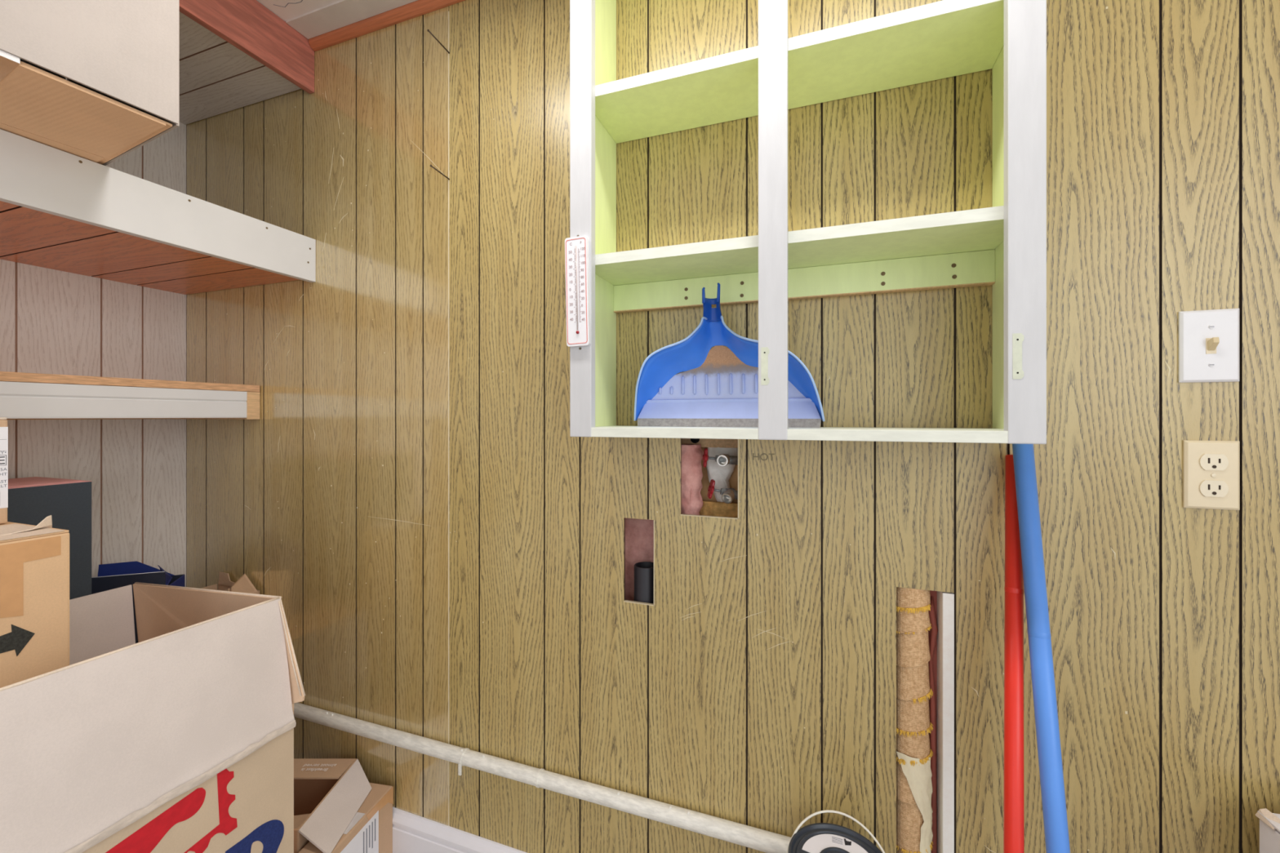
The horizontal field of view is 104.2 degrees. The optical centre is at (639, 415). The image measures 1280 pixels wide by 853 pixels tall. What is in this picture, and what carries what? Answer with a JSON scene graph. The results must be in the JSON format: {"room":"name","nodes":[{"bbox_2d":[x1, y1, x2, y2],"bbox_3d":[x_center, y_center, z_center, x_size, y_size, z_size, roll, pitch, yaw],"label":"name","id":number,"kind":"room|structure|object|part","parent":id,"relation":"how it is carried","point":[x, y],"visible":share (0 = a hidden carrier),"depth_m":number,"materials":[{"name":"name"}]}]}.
{"room":"storage room","nodes":[
{"label":"storage room","id":0,"kind":"room"},
{"bbox_2d":[0,77,186,586],"bbox_3d":[-2.044,0.060,0.185,0.020,2.300,3.370,0,0,20],"label":"wall","id":1,"kind":"structure","parent":0,"point":[54,322],"depth_m":1.49,"materials":[{"name":"beige wood"}]},
{"bbox_2d":[0,371,259,419],"bbox_3d":[-1.565,-0.042,0.958,0.360,0.104,1.348,0,0,20],"label":"wall shelf","id":2,"kind":"object","parent":1,"relation":"attached to","point":[23,396],"visible":1,"depth_m":1.23,"materials":[{"name":"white wood"}]},
{"bbox_2d":[0,128,315,294],"bbox_3d":[-1.453,-0.453,0.918,0.596,0.124,1.350,0,0,20],"label":"wall shelf","id":3,"kind":"object","parent":1,"relation":"attached to","point":[61,211],"visible":1,"depth_m":1.16,"materials":[{"name":"white paint"}]},
{"bbox_2d":[0,0,179,165],"bbox_3d":[-1.151,-0.707,0.820,0.536,0.382,0.428,0,0,26],"label":"cardboard box","id":4,"kind":"object","parent":3,"relation":"on","point":[119,60],"visible":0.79,"depth_m":0.83,"materials":[{"name":"cardboard"}]},
{"bbox_3d":[-1.380,-0.707,0.934,0.004,0.366,0.412,0,0,25],"label":"panel","id":5,"kind":"part","parent":4,"relation":"part of","materials":[{"name":"cardboard"}]},
{"bbox_3d":[-1.065,-0.707,1.014,0.516,0.366,0.004,0,0,26],"label":"panel","id":6,"kind":"part","parent":4,"relation":"part of","materials":[{"name":"cardboard"}]},
{"bbox_2d":[179,0,314,124],"bbox_3d":[-1.456,-1.016,0.919,0.591,0.144,1.350,0,0,20],"label":"wall shelf","id":7,"kind":"object","parent":1,"relation":"attached to","point":[234,54],"visible":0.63,"depth_m":1.37,"materials":[{"name":"brown wood"}]},
{"bbox_3d":[-1.541,0.736,0.949,0.411,0.088,1.348,0,0,20],"label":"wall shelf","id":8,"kind":"object","parent":1,"relation":"attached to","visible":0},
{"bbox_2d":[7,476,92,599],"bbox_3d":[-1.540,0.426,1.107,0.245,0.531,0.366,0,0,20],"label":"cardboard box","id":9,"kind":"object","parent":8,"relation":"on","point":[32,500],"visible":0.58,"depth_m":1.20,"materials":[{"name":"black cardboard"}]},
{"bbox_3d":[-1.540,0.162,1.107,0.245,0.001,0.366,0,0,20],"label":"lid panel","id":10,"kind":"part","parent":9,"relation":"part of","materials":[{"name":"black cardboard"}]},
{"bbox_2d":[91,560,184,643],"bbox_3d":[-1.428,0.557,1.397,0.200,0.267,0.138,0,0,-25],"label":"cardboard box","id":11,"kind":"object","parent":8,"relation":"on","point":[112,575],"visible":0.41,"depth_m":1.37,"materials":[{"name":"blue cardboard"}]},
{"bbox_3d":[-1.400,0.583,1.336,0.195,0.216,0.003,0,0,-25],"label":"panel","id":12,"kind":"part","parent":11,"relation":"part of","materials":[{"name":"white cardboard"}]},
{"bbox_3d":[-1.454,0.583,1.451,0.195,0.216,0.003,0,0,-25],"label":"panel","id":13,"kind":"part","parent":11,"relation":"part of","materials":[{"name":"blue cardboard"}]},
{"bbox_3d":[-1.337,0.583,1.436,0.003,0.216,0.120,0,0,-25],"label":"panel","id":14,"kind":"part","parent":11,"relation":"part of","materials":[{"name":"blue cardboard"}]},
{"bbox_2d":[201,572,259,594],"bbox_3d":[-1.269,0.590,1.519,0.195,0.203,0.086,0,0,20],"label":"cardboard box","id":15,"kind":"object","parent":8,"relation":"on","point":[243,584],"visible":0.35,"depth_m":1.53,"materials":[{"name":"brown cardboard"}]},
{"bbox_3d":[-1.360,0.613,1.551,0.002,0.156,0.075,0,0,20],"label":"panel","id":16,"kind":"part","parent":15,"relation":"part of","materials":[{"name":"cardboard"}]},
{"bbox_3d":[-1.255,0.613,1.558,0.190,0.156,0.002,0,0,20],"label":"panel","id":17,"kind":"part","parent":15,"relation":"part of","materials":[{"name":"cardboard"}]},
{"bbox_2d":[256,0,339,22],"bbox_3d":[-0.483,-1.105,-0.374,3.337,0.031,3.370,0,0,20],"label":"ceiling","id":18,"kind":"structure","parent":0,"point":[286,10],"depth_m":1.32,"materials":[{"name":"grey paint"}]},
{"bbox_2d":[285,0,417,39],"bbox_3d":[0.292,-1.087,0.954,2.673,0.005,0.064,0,0,20],"label":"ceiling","id":19,"kind":"structure","parent":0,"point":[341,13],"depth_m":1.35,"materials":[{"name":"white paint"}]},
{"bbox_2d":[186,0,1279,852],"bbox_3d":[0.050,0.060,1.158,3.287,2.300,0.116,0,0,20],"label":"wall","id":20,"kind":"structure","parent":0,"point":[446,562],"depth_m":1.04,"materials":[{"name":"brown wood"}]},
{"bbox_2d":[308,0,465,51],"bbox_3d":[0.307,-1.076,0.994,2.673,0.026,0.020,0,0,20],"label":"trim","id":21,"kind":"structure","parent":20,"relation":"attached to","point":[419,7],"depth_m":1.35,"materials":[{"name":"orange wood"}]},
{"bbox_2d":[426,29,449,53],"bbox_3d":[-0.506,-0.944,1.258,0.006,0.008,0.080,0,0,20],"label":"nail","id":22,"kind":"object","parent":20,"relation":"attached to","point":[428,30],"visible":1,"depth_m":1.25,"materials":[{"name":"black metal"}]},
{"bbox_2d":[430,164,449,180],"bbox_3d":[-0.504,-0.616,1.262,0.006,0.008,0.070,0,0,20],"label":"nail","id":23,"kind":"object","parent":20,"relation":"attached to","point":[431,166],"visible":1,"depth_m":1.26,"materials":[{"name":"black metal"}]},
{"bbox_2d":[392,807,526,852],"bbox_3d":[-0.507,1.137,1.288,2.098,0.146,0.016,0,0,20],"label":"baseboard","id":24,"kind":"structure","parent":20,"relation":"attached to","point":[411,833],"depth_m":1.30,"materials":[{"name":"white wood"}]},
{"bbox_2d":[293,702,791,852],"bbox_3d":[-0.347,0.865,1.219,2.475,0.054,0.038,0,0,20],"label":"conduit pipe","id":25,"kind":"object","parent":20,"relation":"attached to","point":[738,833],"visible":0.94,"depth_m":1.15,"materials":[{"name":"white paint"}]},
{"bbox_2d":[625,518,653,600],"bbox_3d":[0.016,0.340,1.201,0.136,0.260,0.026,0,0,20],"label":"insulation batt","id":26,"kind":"object","parent":20,"relation":"attached to","point":[639,533],"visible":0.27,"depth_m":1.20,"materials":[{"name":"pink fabric"}]},
{"bbox_2d":[634,561,653,604],"bbox_3d":[0.013,0.427,1.151,0.054,0.166,0.054,0,0,20],"label":"drain pipe","id":27,"kind":"object","parent":20,"relation":"attached to","point":[643,571],"visible":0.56,"depth_m":1.13,"materials":[{"name":"black plastic"}]},
{"bbox_2d":[681,444,703,515],"bbox_3d":[0.103,0.152,1.132,0.081,0.175,0.043,0,0,20],"label":"insulation batt","id":28,"kind":"object","parent":20,"relation":"attached to","point":[691,454],"visible":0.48,"depth_m":1.12,"materials":[{"name":"pink fabric"}]},
{"bbox_2d":[699,501,737,517],"bbox_3d":[0.182,0.212,1.128,0.107,0.032,0.018,0,0,20],"label":"wood block","id":29,"kind":"object","parent":20,"relation":"attached to","point":[709,508],"visible":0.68,"depth_m":1.12,"materials":[{"name":"brown wood"}]},
{"bbox_2d":[702,448,737,466],"bbox_3d":[0.190,0.092,1.096,0.106,0.041,0.055,0,0,-5],"label":"shutoff valve","id":30,"kind":"object","parent":20,"relation":"attached to","point":[723,460],"visible":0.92,"depth_m":1.08,"materials":[{"name":"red metal"}]},
{"bbox_3d":[0.182,0.096,1.083,0.026,0.026,0.024,0,0,20],"label":"spout","id":31,"kind":"part","parent":30,"relation":"part of","materials":[{"name":"silver metal"}]},
{"bbox_2d":[706,447,737,502],"bbox_3d":[0.187,0.133,1.141,0.076,0.158,0.031,0,0,20],"label":"plaster patch","id":32,"kind":"object","parent":20,"relation":"attached to","point":[722,475],"visible":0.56,"depth_m":1.13,"materials":[{"name":"white"}]},
{"bbox_2d":[706,479,737,503],"bbox_3d":[0.201,0.165,1.094,0.108,0.050,0.053,0,0,-8],"label":"shutoff valve","id":33,"kind":"object","parent":20,"relation":"attached to","point":[729,495],"visible":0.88,"depth_m":1.08,"materials":[{"name":"red metal"}]},
{"bbox_3d":[0.192,0.175,1.083,0.027,0.029,0.030,0,0,20],"label":"spout","id":34,"kind":"part","parent":33,"relation":"part of","materials":[{"name":"silver metal"}]},
{"bbox_2d":[569,0,1046,444],"bbox_3d":[0.253,-0.495,0.923,0.757,1.070,0.189,0,0,20],"label":"upper cabinet","id":35,"kind":"object","parent":20,"relation":"attached to","point":[1002,246],"visible":0.98,"depth_m":0.86,"materials":[{"name":"green paint"}]},
{"bbox_2d":[564,235,591,349],"bbox_3d":[-0.119,-0.237,0.949,0.051,0.220,0.013,0,0,20],"label":"thermometer","id":36,"kind":"object","parent":35,"relation":"attached to","point":[576,248],"visible":1,"depth_m":0.95,"materials":[{"name":"white plastic"}]},
{"bbox_3d":[-0.111,-0.495,0.964,0.046,1.070,0.020,0,0,20],"label":"frame","id":37,"kind":"part","parent":35,"relation":"part of","materials":[{"name":"white paint"}]},
{"bbox_3d":[-0.091,-0.495,1.057,0.020,1.070,0.168,0,0,20],"label":"panel","id":38,"kind":"part","parent":35,"relation":"part of","materials":[{"name":"green paint"}]},
{"bbox_2d":[633,282,825,427],"bbox_3d":[0.161,-0.120,0.977,0.380,0.284,0.077,0,0,20],"label":"dustpan","id":39,"kind":"object","parent":35,"relation":"on","point":[717,386],"visible":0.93,"depth_m":1.01,"materials":[{"name":"blue plastic"}]},
{"bbox_3d":[0.146,-0.213,0.989,0.039,0.046,0.032,0,0,20],"label":"handle","id":40,"kind":"part","parent":39,"relation":"part of","materials":[{"name":"blue plastic"}]},
{"bbox_2d":[651,345,806,399],"bbox_3d":[0.172,-0.086,1.008,0.326,0.115,0.006,0,0,20],"label":"tray","id":41,"kind":"object","parent":39,"relation":"on","point":[719,372],"depth_m":1.01,"materials":[{"name":"blue plastic"}]},
{"bbox_2d":[635,319,822,420],"bbox_3d":[0.161,-0.092,0.979,0.374,0.203,0.074,0,0,20],"label":"hood","id":42,"kind":"object","parent":39,"relation":"attached to","point":[719,382],"depth_m":1.01,"materials":[{"name":"blue plastic"}]},
{"bbox_2d":[595,219,1004,285],"bbox_3d":[0.259,-0.302,0.931,0.724,0.020,0.168,0,0,20],"label":"shelf","id":43,"kind":"object","parent":35,"relation":"attached to","point":[886,242],"depth_m":0.90,"materials":[{"name":"green paint"}]},
{"bbox_2d":[595,0,1004,143],"bbox_3d":[0.259,-0.629,0.931,0.724,0.021,0.168,0,0,20],"label":"shelf","id":44,"kind":"object","parent":35,"relation":"attached to","point":[944,38],"depth_m":0.89,"materials":[{"name":"green paint"}]},
{"bbox_3d":[0.256,0.031,0.923,0.724,0.018,0.188,0,0,20],"label":"panel","id":45,"kind":"part","parent":35,"relation":"part of","materials":[{"name":"white paint"}]},
{"bbox_3d":[0.606,-0.495,0.807,0.013,1.070,0.168,0,0,20],"label":"panel","id":46,"kind":"part","parent":35,"relation":"part of","materials":[{"name":"green paint"}]},
{"bbox_3d":[0.559,-0.495,0.724,0.046,1.070,0.020,0,0,20],"label":"frame","id":47,"kind":"part","parent":35,"relation":"part of","materials":[{"name":"white paint"}]},
{"bbox_2d":[896,586,933,852],"bbox_3d":[0.522,0.735,0.959,0.072,0.931,0.072,0,0,-38],"label":"pipe","id":48,"kind":"object","parent":20,"relation":"attached to","point":[914,834],"visible":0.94,"depth_m":0.94,"materials":[{"name":"fabric"}]},
{"bbox_2d":[928,596,937,852],"bbox_3d":[0.562,0.770,0.956,0.014,0.840,0.019,0,0,-5],"label":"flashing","id":49,"kind":"object","parent":20,"relation":"attached to","point":[931,613],"visible":0.85,"depth_m":0.95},
{"bbox_2d":[1177,308,1239,382],"bbox_3d":[0.900,-0.111,0.784,0.072,0.114,0.018,0,0,20],"label":"light switch","id":50,"kind":"object","parent":20,"relation":"attached to","point":[1208,340],"visible":1,"depth_m":0.79,"materials":[{"name":"white plastic"}]},
{"bbox_3d":[0.901,-0.111,0.786,0.012,0.025,0.001,0,0,20],"label":"toggle frame","id":51,"kind":"part","parent":50,"relation":"part of","materials":[{"name":"beige plastic"}]},
{"bbox_2d":[1182,440,1239,510],"bbox_3d":[0.904,0.093,0.787,0.066,0.108,0.009,0,0,20],"label":"wall outlet","id":52,"kind":"object","parent":20,"relation":"attached to","point":[1211,468],"visible":1,"depth_m":0.79,"materials":[{"name":"beige plastic"}]},
{"bbox_2d":[1199,480,1228,497],"bbox_3d":[0.903,0.115,0.784,0.034,0.026,0.002,0,0,20],"label":"receptacle","id":53,"kind":"object","parent":52,"relation":"attached to","point":[1207,488],"depth_m":0.78,"materials":[{"name":"beige plastic"}]},
{"bbox_2d":[1199,453,1228,470],"bbox_3d":[0.903,0.073,0.784,0.034,0.026,0.002,0,0,20],"label":"receptacle","id":54,"kind":"object","parent":52,"relation":"attached to","point":[1206,461],"depth_m":0.78,"materials":[{"name":"beige plastic"}]},
{"bbox_3d":[-0.483,1.225,-0.374,3.337,0.030,3.370,0,0,20],"label":"floor","id":55,"kind":"structure","parent":0,"visible":0},
{"bbox_2d":[0,582,305,852],"bbox_3d":[-1.058,0.791,0.855,0.575,0.834,0.577,0,0,20],"label":"cardboard box","id":56,"kind":"object","parent":55,"relation":"on","point":[179,739],"visible":1,"depth_m":0.86,"materials":[{"name":"cardboard"}]},
{"bbox_2d":[0,515,69,688],"bbox_3d":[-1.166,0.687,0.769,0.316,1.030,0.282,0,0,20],"label":"cardboard box","id":57,"kind":"object","parent":56,"relation":"on","point":[34,560],"visible":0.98,"depth_m":0.81,"materials":[{"name":"brown cardboard"}]},
{"bbox_2d":[0,417,8,524],"bbox_3d":[-1.238,0.098,0.815,0.139,0.190,0.220,0,0,20],"label":"cardboard box","id":58,"kind":"object","parent":57,"relation":"on","point":[3,422],"visible":1,"depth_m":0.89,"materials":[{"name":"white cardboard"}]},
{"bbox_3d":[-0.813,0.923,0.762,0.004,0.570,0.568,0,0,20],"label":"panel","id":59,"kind":"part","parent":56,"relation":"part of","materials":[{"name":"cardboard"}]},
{"bbox_2d":[293,758,371,852],"bbox_3d":[-0.840,1.076,1.249,0.284,0.263,0.261,0,0,0],"label":"cardboard box","id":60,"kind":"object","parent":55,"relation":"on","point":[329,793],"visible":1,"depth_m":1.29,"materials":[{"name":"brown cardboard"}]},
{"bbox_3d":[-0.882,1.079,1.143,0.192,0.259,0.004,0,0,0],"label":"panel","id":61,"kind":"part","parent":60,"relation":"part of","materials":[{"name":"cardboard"}]},
{"bbox_3d":[-0.882,1.079,1.377,0.192,0.259,0.004,0,0,0],"label":"panel","id":62,"kind":"part","parent":60,"relation":"part of","materials":[{"name":"cardboard"}]},
{"bbox_2d":[298,782,393,852],"bbox_3d":[-0.724,1.100,1.211,0.077,0.218,0.270,0,0,10],"label":"cardboard box","id":63,"kind":"object","parent":55,"relation":"on","point":[370,830],"visible":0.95,"depth_m":1.26,"materials":[{"name":"brown cardboard"}]},
{"bbox_2d":[366,827,367,852],"bbox_3d":[-0.679,1.059,1.238,0.001,0.066,0.003,0,0,20],"label":"print","id":64,"kind":"object","parent":63,"relation":"attached to","point":[366,828],"depth_m":1.24,"materials":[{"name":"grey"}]},
{"bbox_2d":[372,822,373,848],"bbox_3d":[-0.676,1.059,1.258,0.001,0.066,0.003,0,0,20],"label":"print","id":65,"kind":"object","parent":63,"relation":"attached to","point":[372,822],"depth_m":1.26,"materials":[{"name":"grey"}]},
{"bbox_2d":[1003,454,1024,852],"bbox_3d":[0.568,0.638,0.757,0.029,1.143,0.297,0,0,37],"label":"pole","id":66,"kind":"object","parent":55,"relation":"on","point":[1014,772],"visible":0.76,"depth_m":0.79,"materials":[{"name":"red plastic"}]},
{"bbox_2d":[1012,444,1070,852],"bbox_3d":[0.618,0.625,0.737,0.032,1.170,0.232,0,0,14],"label":"pole","id":67,"kind":"object","parent":55,"relation":"on","point":[1045,704],"visible":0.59,"depth_m":0.77,"materials":[{"name":"blue plastic"}]},
{"bbox_2d":[1255,808,1279,852],"bbox_3d":[1.021,0.893,0.532,0.336,0.632,0.330,0,0,20],"label":"cardboard box","id":68,"kind":"object","parent":55,"relation":"on","point":[1269,822],"visible":1,"depth_m":0.73,"materials":[{"name":"white cardboard"}]},
{"bbox_3d":[0.341,1.087,0.847,0.240,0.245,0.198,0,0,20],"label":"cardboard box","id":69,"kind":"object","parent":55,"relation":"on","visible":0},
{"bbox_2d":[786,809,884,852],"bbox_3d":[0.344,0.852,0.858,0.173,0.224,0.174,0,0,-39],"label":"paint can","id":70,"kind":"object","parent":69,"relation":"on","point":[817,837],"visible":1,"depth_m":0.91,"materials":[{"name":"white metal"}]},
{"bbox_3d":[0.345,0.776,0.858,0.174,0.012,0.174,0,0,20],"label":"lid","id":71,"kind":"part","parent":70,"relation":"part of","materials":[{"name":"black plastic"}]},
{"bbox_2d":[831,836,842,844],"bbox_3d":[0.359,0.773,0.907,0.018,0.001,0.011,0,0,20],"label":"print","id":72,"kind":"object","parent":70,"relation":"on","point":[835,840],"depth_m":0.91,"materials":[{"name":"grey paper"}]},
{"bbox_2d":[844,838,851,845],"bbox_3d":[0.377,0.773,0.903,0.012,0.001,0.014,0,0,20],"label":"print","id":73,"kind":"object","parent":70,"relation":"on","point":[847,842],"depth_m":0.90,"materials":[{"name":"black"}]}
]}

